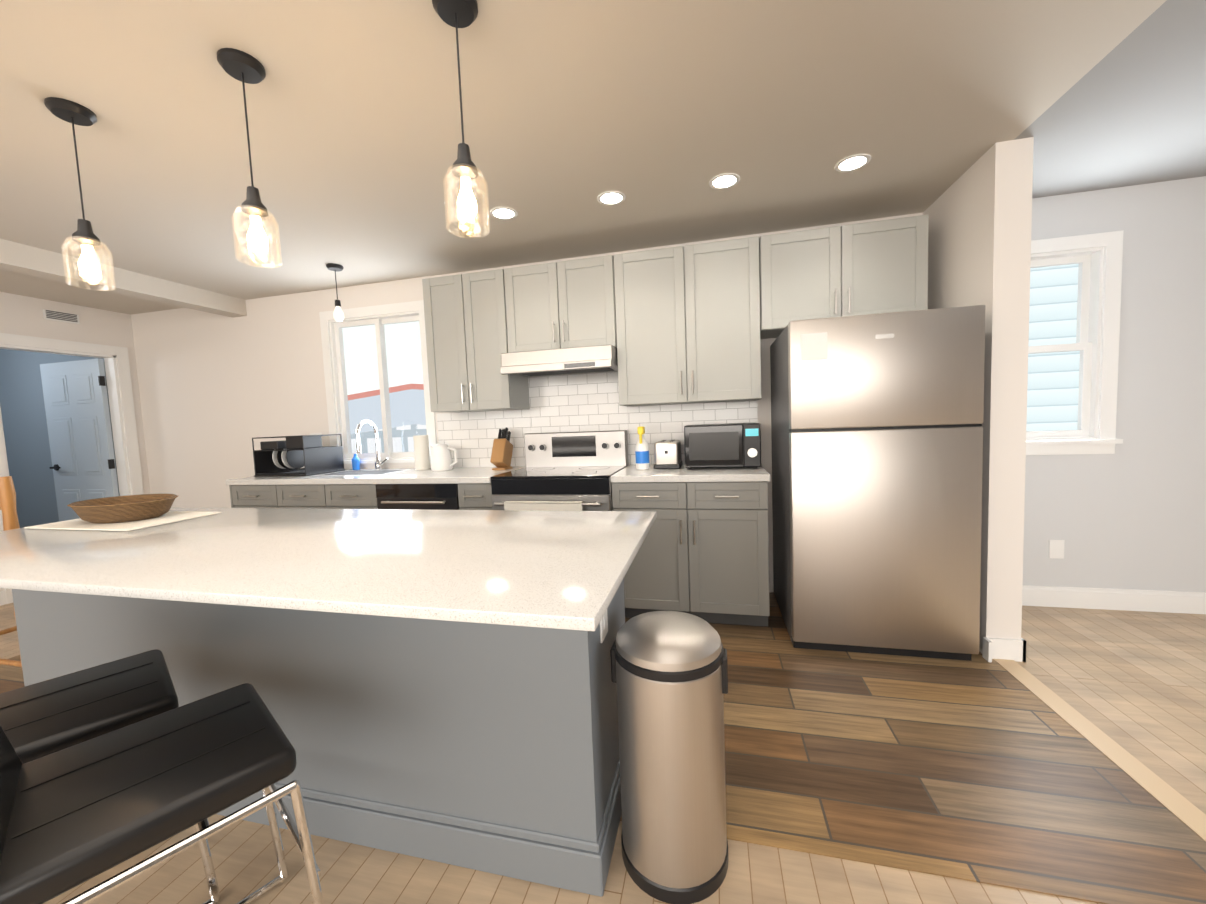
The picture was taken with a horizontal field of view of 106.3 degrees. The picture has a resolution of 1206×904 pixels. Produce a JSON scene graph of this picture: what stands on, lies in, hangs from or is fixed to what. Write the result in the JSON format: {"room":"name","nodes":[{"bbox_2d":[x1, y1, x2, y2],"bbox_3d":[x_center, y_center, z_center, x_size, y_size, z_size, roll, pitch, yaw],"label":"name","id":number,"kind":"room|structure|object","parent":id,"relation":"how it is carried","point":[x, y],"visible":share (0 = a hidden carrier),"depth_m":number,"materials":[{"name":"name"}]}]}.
{"room":"kitchen","nodes":[
{"label":"kitchen","id":0,"kind":"room"},
{"bbox_2d":[0,292,149,591],"bbox_3d":[-5.351,0.163,1.083,0.120,2.440,6.930,-1,4,14],"label":"wall","id":1,"kind":"structure","parent":0,"point":[21,315],"depth_m":4.00,"materials":[{"name":"white paint"}]},
{"bbox_2d":[0,591,6,605],"bbox_3d":[-5.355,1.363,0.663,0.014,0.105,5.930,-1,4,14],"label":"baseboard","id":2,"kind":"structure","parent":1,"relation":"attached to","point":[3,601],"depth_m":3.52,"materials":[{"name":"white wood"}]},
{"bbox_2d":[42,309,79,323],"bbox_3d":[-4.640,-1.158,3.877,0.011,0.080,0.220,-1,4,14],"label":"air vent","id":3,"kind":"object","parent":1,"relation":"in","point":[60,316],"visible":1,"depth_m":3.87,"materials":[{"name":"white metal"}]},
{"bbox_2d":[0,333,143,603],"bbox_3d":[-4.655,0.100,3.933,0.138,2.115,0.940,-1,4,14],"label":"door frame","id":4,"kind":"structure","parent":1,"relation":"attached to","point":[121,405],"depth_m":4.25,"materials":[{"name":"white wood"}]},
{"bbox_2d":[40,359,118,521],"bbox_3d":[-5.035,0.136,4.353,0.801,1.995,0.094,-1,4,14],"label":"door leaf","id":5,"kind":"structure","parent":1,"relation":"in","point":[75,394],"depth_m":4.32,"materials":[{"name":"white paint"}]},
{"bbox_2d":[0,603,1205,903],"bbox_3d":[-1.391,1.284,0.285,12.300,0.001,7.050,-1,4,14],"label":"floor","id":6,"kind":"structure","parent":0,"point":[1132,683],"depth_m":1.32,"materials":[{"name":"beige wood"}]},
{"bbox_2d":[0,649,220,903],"bbox_3d":[-1.371,0.771,1.116,0.430,0.902,0.535,1,5,41],"label":"stool","id":7,"kind":"object","parent":6,"relation":"on","point":[44,718],"visible":0.56,"depth_m":1.12,"materials":[{"name":"black leather"}]},
{"bbox_2d":[0,683,323,903],"bbox_3d":[-0.927,0.768,0.907,0.430,0.902,0.535,1,5,41],"label":"stool","id":8,"kind":"object","parent":6,"relation":"on","point":[71,817],"visible":1,"depth_m":0.85,"materials":[{"name":"black leather"}]},
{"bbox_2d":[12,587,624,896],"bbox_3d":[-1.070,0.738,1.539,2.228,0.892,0.754,-1,4,14],"label":"kitchen island","id":9,"kind":"object","parent":6,"relation":"on","point":[436,685],"depth_m":1.30,"materials":[{"name":"grey wood"}]},
{"bbox_2d":[0,507,655,634],"bbox_3d":[-1.102,0.284,1.473,2.450,0.024,0.880,-1,4,14],"label":"island countertop","id":10,"kind":"structure","parent":9,"relation":"on","point":[526,570],"depth_m":1.17,"materials":[{"name":"white stone"}]},
{"bbox_2d":[24,494,221,530],"bbox_3d":[-1.944,0.236,1.846,0.560,0.085,0.320,-1,4,14],"label":"basket","id":11,"kind":"object","parent":10,"relation":"on","point":[126,513],"visible":1,"depth_m":1.77,"materials":[{"name":"brown wicker"}]},
{"bbox_2d":[610,611,728,903],"bbox_3d":[0.198,0.813,1.307,0.320,0.672,0.345,-1,4,14],"label":"trash can","id":12,"kind":"object","parent":6,"relation":"on","point":[669,673],"visible":1,"depth_m":1.16,"materials":[{"name":"silver metal"}]},
{"bbox_2d":[0,592,1205,903],"bbox_3d":[-0.684,1.092,2.596,5.400,0.006,1.970,-1,4,14],"label":"floor","id":13,"kind":"structure","parent":0,"point":[1000,772],"depth_m":1.52,"materials":[{"name":"wood-look porcelain tile"},{"name":"grout"}]},
{"bbox_2d":[0,476,24,685],"bbox_3d":[-2.817,0.648,2.325,0.460,1.100,0.480,-1,4,14],"label":"wood chair","id":14,"kind":"object","parent":13,"relation":"on","point":[8,508],"visible":0.12,"depth_m":2.04,"materials":[{"name":"brown wood"}]},
{"bbox_2d":[226,484,284,507],"bbox_3d":[-2.477,0.653,3.678,0.496,0.875,0.635,-1,4,14],"label":"base cabinet","id":15,"kind":"object","parent":13,"relation":"on","point":[241,495],"depth_m":3.35,"materials":[{"name":"grey wood"}]},
{"bbox_2d":[281,484,377,508],"bbox_3d":[-1.910,0.640,3.542,0.916,0.875,0.635,-1,4,14],"label":"base cabinet","id":16,"kind":"object","parent":13,"relation":"on","point":[304,496],"depth_m":3.20,"materials":[{"name":"grey wood"}]},
{"bbox_2d":[225,466,525,483],"bbox_3d":[-1.695,0.179,3.444,2.167,0.040,0.654,-1,4,14],"label":"countertop","id":17,"kind":"structure","parent":16,"relation":"on","point":[391,475],"depth_m":3.21,"materials":[{"name":"white stone"}]},
{"bbox_2d":[252,434,344,476],"bbox_3d":[-2.450,0.021,3.652,0.500,0.305,0.380,-1,4,14],"label":"dish rack","id":18,"kind":"object","parent":17,"relation":"on","point":[291,455],"visible":1,"depth_m":3.58,"materials":[{"name":"black plastic"}]},
{"bbox_2d":[351,454,359,469],"bbox_3d":[-2.067,0.082,3.781,0.060,0.135,0.060,-1,4,14],"label":"soap bottle","id":19,"kind":"object","parent":17,"relation":"on","point":[355,459],"visible":1,"depth_m":3.76,"materials":[{"name":"blue plastic"}]},
{"bbox_2d":[356,420,387,469],"bbox_3d":[-1.848,-0.055,3.620,0.120,0.412,0.243,-1,4,14],"label":"faucet","id":20,"kind":"object","parent":17,"relation":"on","point":[378,464],"visible":1,"depth_m":3.69,"materials":[{"name":"silver metal"}]},
{"bbox_2d":[376,484,459,509],"bbox_3d":[-1.230,0.646,3.082,0.614,0.873,0.165,-1,4,14],"label":"dishwasher","id":21,"kind":"object","parent":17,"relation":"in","point":[421,496],"visible":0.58,"depth_m":3.01,"materials":[{"name":"black metal"}]},
{"bbox_2d":[413,435,429,469],"bbox_3d":[-1.430,0.003,3.571,0.110,0.270,0.110,-1,4,14],"label":"paper towel","id":22,"kind":"object","parent":17,"relation":"on","point":[421,452],"visible":1,"depth_m":3.53,"materials":[{"name":"white paper"}]},
{"bbox_2d":[428,443,456,470],"bbox_3d":[-1.225,0.033,3.462,0.239,0.210,0.160,-1,4,14],"label":"kettle","id":23,"kind":"object","parent":17,"relation":"on","point":[441,458],"visible":1,"depth_m":3.41,"materials":[{"name":"white plastic"}]},
{"bbox_2d":[490,427,512,469],"bbox_3d":[-0.750,-0.028,3.365,0.100,0.306,0.214,-1,4,14],"label":"knife block","id":24,"kind":"object","parent":17,"relation":"on","point":[502,450],"visible":1,"depth_m":3.32,"materials":[{"name":"brown wood"}]},
{"bbox_2d":[458,480,492,509],"bbox_3d":[-0.740,0.613,3.259,0.250,0.875,0.635,-1,4,14],"label":"base cabinet","id":25,"kind":"object","parent":13,"relation":"on","point":[470,496],"depth_m":2.93,"materials":[{"name":"grey wood"}]},
{"bbox_2d":[491,430,628,510],"bbox_3d":[-0.258,0.458,3.078,0.774,1.170,0.722,-1,4,14],"label":"range","id":26,"kind":"object","parent":13,"relation":"on","point":[568,471],"visible":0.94,"depth_m":2.88,"materials":[{"name":"silver metal"}]},
{"bbox_2d":[612,484,769,625],"bbox_3d":[0.572,0.583,2.943,0.890,0.875,0.635,-1,4,14],"label":"base cabinet","id":27,"kind":"object","parent":13,"relation":"on","point":[703,552],"depth_m":2.62,"materials":[{"name":"grey wood"}]},
{"bbox_2d":[611,464,769,483],"bbox_3d":[0.558,0.127,2.900,0.897,0.040,0.654,-1,4,14],"label":"countertop","id":28,"kind":"structure","parent":27,"relation":"on","point":[628,475],"depth_m":2.63,"materials":[{"name":"white stone"}]},
{"bbox_2d":[635,426,649,469],"bbox_3d":[0.256,-0.028,2.974,0.091,0.280,0.100,-1,4,14],"label":"spray bottle","id":29,"kind":"object","parent":28,"relation":"on","point":[642,453],"visible":1,"depth_m":2.94,"materials":[{"name":"white plastic"}]},
{"bbox_2d":[654,440,682,468],"bbox_3d":[0.439,0.012,3.047,0.170,0.177,0.280,-1,4,14],"label":"toaster","id":30,"kind":"object","parent":28,"relation":"on","point":[667,454],"visible":1,"depth_m":2.93,"materials":[{"name":"silver metal"}]},
{"bbox_2d":[684,423,760,468],"bbox_3d":[0.768,-0.043,2.934,0.455,0.275,0.368,-1,4,14],"label":"microwave","id":31,"kind":"object","parent":28,"relation":"on","point":[725,445],"visible":1,"depth_m":2.76,"materials":[{"name":"black plastic"}]},
{"bbox_2d":[770,305,984,660],"bbox_3d":[1.452,0.159,2.583,0.830,1.700,0.802,-1,4,14],"label":"fridge","id":32,"kind":"object","parent":13,"relation":"on","point":[877,440],"visible":1,"depth_m":2.20,"materials":[{"name":"grey metal"}]},
{"bbox_2d":[0,0,1205,314],"bbox_3d":[-1.490,-1.198,0.113,12.300,0.100,7.050,-1,4,14],"label":"ceiling","id":33,"kind":"structure","parent":0,"point":[660,114],"depth_m":1.80,"materials":[{"name":"beige paint"}]},
{"bbox_2d":[44,97,115,290],"bbox_3d":[-1.905,-0.924,1.652,0.124,0.624,0.124,-1,4,14],"label":"pendant light","id":34,"kind":"object","parent":33,"relation":"hanging from","point":[75,113],"visible":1,"depth_m":1.64,"materials":[{"name":"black glass"}]},
{"bbox_2d":[0,239,246,316],"bbox_3d":[-4.055,-1.015,0.680,0.160,0.140,6.930,-1,4,14],"label":"ceiling beam","id":35,"kind":"structure","parent":33,"relation":"attached to","point":[15,257],"depth_m":3.20,"materials":[{"name":"beige paint"}]},
{"bbox_2d":[217,48,281,267],"bbox_3d":[-1.154,-0.942,1.481,0.124,0.624,0.124,-1,4,14],"label":"pendant light","id":36,"kind":"object","parent":33,"relation":"hanging from","point":[241,66],"visible":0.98,"depth_m":1.47,"materials":[{"name":"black glass"}]},
{"bbox_2d":[326,263,343,320],"bbox_3d":[-1.936,-1.151,3.292,0.110,0.396,0.110,-1,4,14],"label":"light","id":37,"kind":"object","parent":33,"relation":"hanging from","point":[338,314],"visible":1,"depth_m":3.28,"materials":[{"name":"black glass"}]},
{"bbox_2d":[432,0,489,237],"bbox_3d":[-0.406,-0.960,1.301,0.124,0.624,0.124,-1,4,14],"label":"pendant light","id":38,"kind":"object","parent":33,"relation":"hanging from","point":[456,14],"visible":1,"depth_m":1.29,"materials":[{"name":"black glass"}]},
{"bbox_2d":[490,207,517,219],"bbox_3d":[-0.562,-1.353,2.565,0.155,0.003,0.155,-2,4,8],"label":"recessed light","id":39,"kind":"object","parent":33,"relation":"in","point":[504,213],"depth_m":2.56,"materials":[{"name":"white"}]},
{"bbox_2d":[597,191,625,204],"bbox_3d":[0.045,-1.368,2.439,0.155,0.003,0.155,-2,4,8],"label":"recessed light","id":40,"kind":"object","parent":33,"relation":"in","point":[610,197],"depth_m":2.43,"materials":[{"name":"white"}]},
{"bbox_2d":[709,173,739,188],"bbox_3d":[0.621,-1.382,2.311,0.155,0.003,0.155,-2,4,8],"label":"recessed light","id":41,"kind":"object","parent":33,"relation":"in","point":[724,180],"depth_m":2.30,"materials":[{"name":"white"}]},
{"bbox_2d":[835,154,870,171],"bbox_3d":[1.208,-1.397,2.189,0.155,0.003,0.155,-2,4,8],"label":"recessed light","id":42,"kind":"object","parent":33,"relation":"in","point":[846,164],"depth_m":2.18,"materials":[{"name":"white plastic"}]},
{"bbox_2d":[0,176,1205,591],"bbox_3d":[-0.635,-0.197,3.560,12.300,2.440,0.122,-1,4,14],"label":"wall","id":43,"kind":"structure","parent":0,"point":[217,392],"depth_m":2.74,"materials":[{"name":"white paint"}]},
{"bbox_2d":[310,433,322,445],"bbox_3d":[-2.505,-0.108,3.951,0.120,0.115,0.006,-1,4,14],"label":"electrical outlet plate","id":44,"kind":"object","parent":43,"relation":"attached to","point":[310,433],"depth_m":3.94,"materials":[{"name":"white plastic"}]},
{"bbox_2d":[319,300,436,463],"bbox_3d":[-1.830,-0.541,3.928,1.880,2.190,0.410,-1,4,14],"label":"kitchen window","id":45,"kind":"structure","parent":43,"relation":"in","point":[375,362],"depth_m":4.06,"materials":[{"name":"white"}]},
{"bbox_2d":[422,267,529,412],"bbox_3d":[-0.892,-0.780,3.333,0.693,0.945,0.350,-1,4,14],"label":"upper cabinet","id":46,"kind":"object","parent":43,"relation":"attached to","point":[469,317],"depth_m":3.17,"materials":[{"name":"grey wood"}]},
{"bbox_2d":[302,371,757,467],"bbox_3d":[-0.817,-0.226,3.536,3.850,0.684,0.008,-1,4,14],"label":"backsplash","id":47,"kind":"structure","parent":43,"relation":"attached to","point":[581,402],"depth_m":3.37,"materials":[{"name":"tile"}]},
{"bbox_2d":[500,344,617,376],"bbox_3d":[-0.258,-0.608,3.115,0.752,0.141,0.488,-1,4,14],"label":"range hood","id":48,"kind":"object","parent":43,"relation":"attached to","point":[586,359],"visible":0.92,"depth_m":2.90,"materials":[{"name":"white metal"}]},
{"bbox_2d":[514,255,617,351],"bbox_3d":[-0.255,-0.977,3.165,0.756,0.580,0.350,-1,4,14],"label":"upper cabinet","id":49,"kind":"object","parent":43,"relation":"attached to","point":[570,303],"depth_m":2.98,"materials":[{"name":"grey wood"}]},
{"bbox_2d":[614,234,773,405],"bbox_3d":[0.555,-0.806,2.985,1.016,0.960,0.350,-1,4,14],"label":"upper cabinet","id":50,"kind":"object","parent":43,"relation":"attached to","point":[691,324],"depth_m":2.81,"materials":[{"name":"grey wood"}]},
{"bbox_2d":[774,215,928,337],"bbox_3d":[1.408,-1.031,2.763,0.878,0.550,0.350,-1,4,14],"label":"upper cabinet","id":51,"kind":"object","parent":43,"relation":"attached to","point":[875,267],"depth_m":2.58,"materials":[{"name":"grey wood"}]},
{"bbox_2d":[1049,540,1064,558],"bbox_3d":[2.755,0.590,2.746,0.075,0.115,0.006,-1,4,14],"label":"electrical outlet plate","id":52,"kind":"object","parent":43,"relation":"attached to","point":[1056,548],"depth_m":2.74,"materials":[{"name":"white plastic"}]},
{"bbox_2d":[1026,230,1123,454],"bbox_3d":[2.733,-0.631,2.828,1.390,2.100,0.410,-1,4,14],"label":"window","id":53,"kind":"structure","parent":43,"relation":"in","point":[1074,317],"depth_m":2.69,"materials":[{"name":"white"}]},
{"bbox_2d":[1022,585,1205,613],"bbox_3d":[3.786,0.861,2.516,3.265,0.125,0.014,-1,4,14],"label":"baseboard","id":54,"kind":"structure","parent":43,"relation":"attached to","point":[1117,599],"depth_m":2.69,"materials":[{"name":"white wood"}]},
{"bbox_2d":[923,137,1033,653],"bbox_3d":[2.000,-0.228,2.489,0.145,2.440,0.730,-1,4,14],"label":"wall","id":55,"kind":"structure","parent":0,"point":[979,211],"depth_m":2.16,"materials":[{"name":"white paint"}]},
{"bbox_2d":[983,637,1025,661],"bbox_3d":[2.106,0.936,2.533,0.039,0.105,0.714,-1,4,14],"label":"baseboard","id":56,"kind":"structure","parent":55,"relation":"attached to","point":[1010,649],"depth_m":2.20,"materials":[{"name":"white wood"}]}
]}

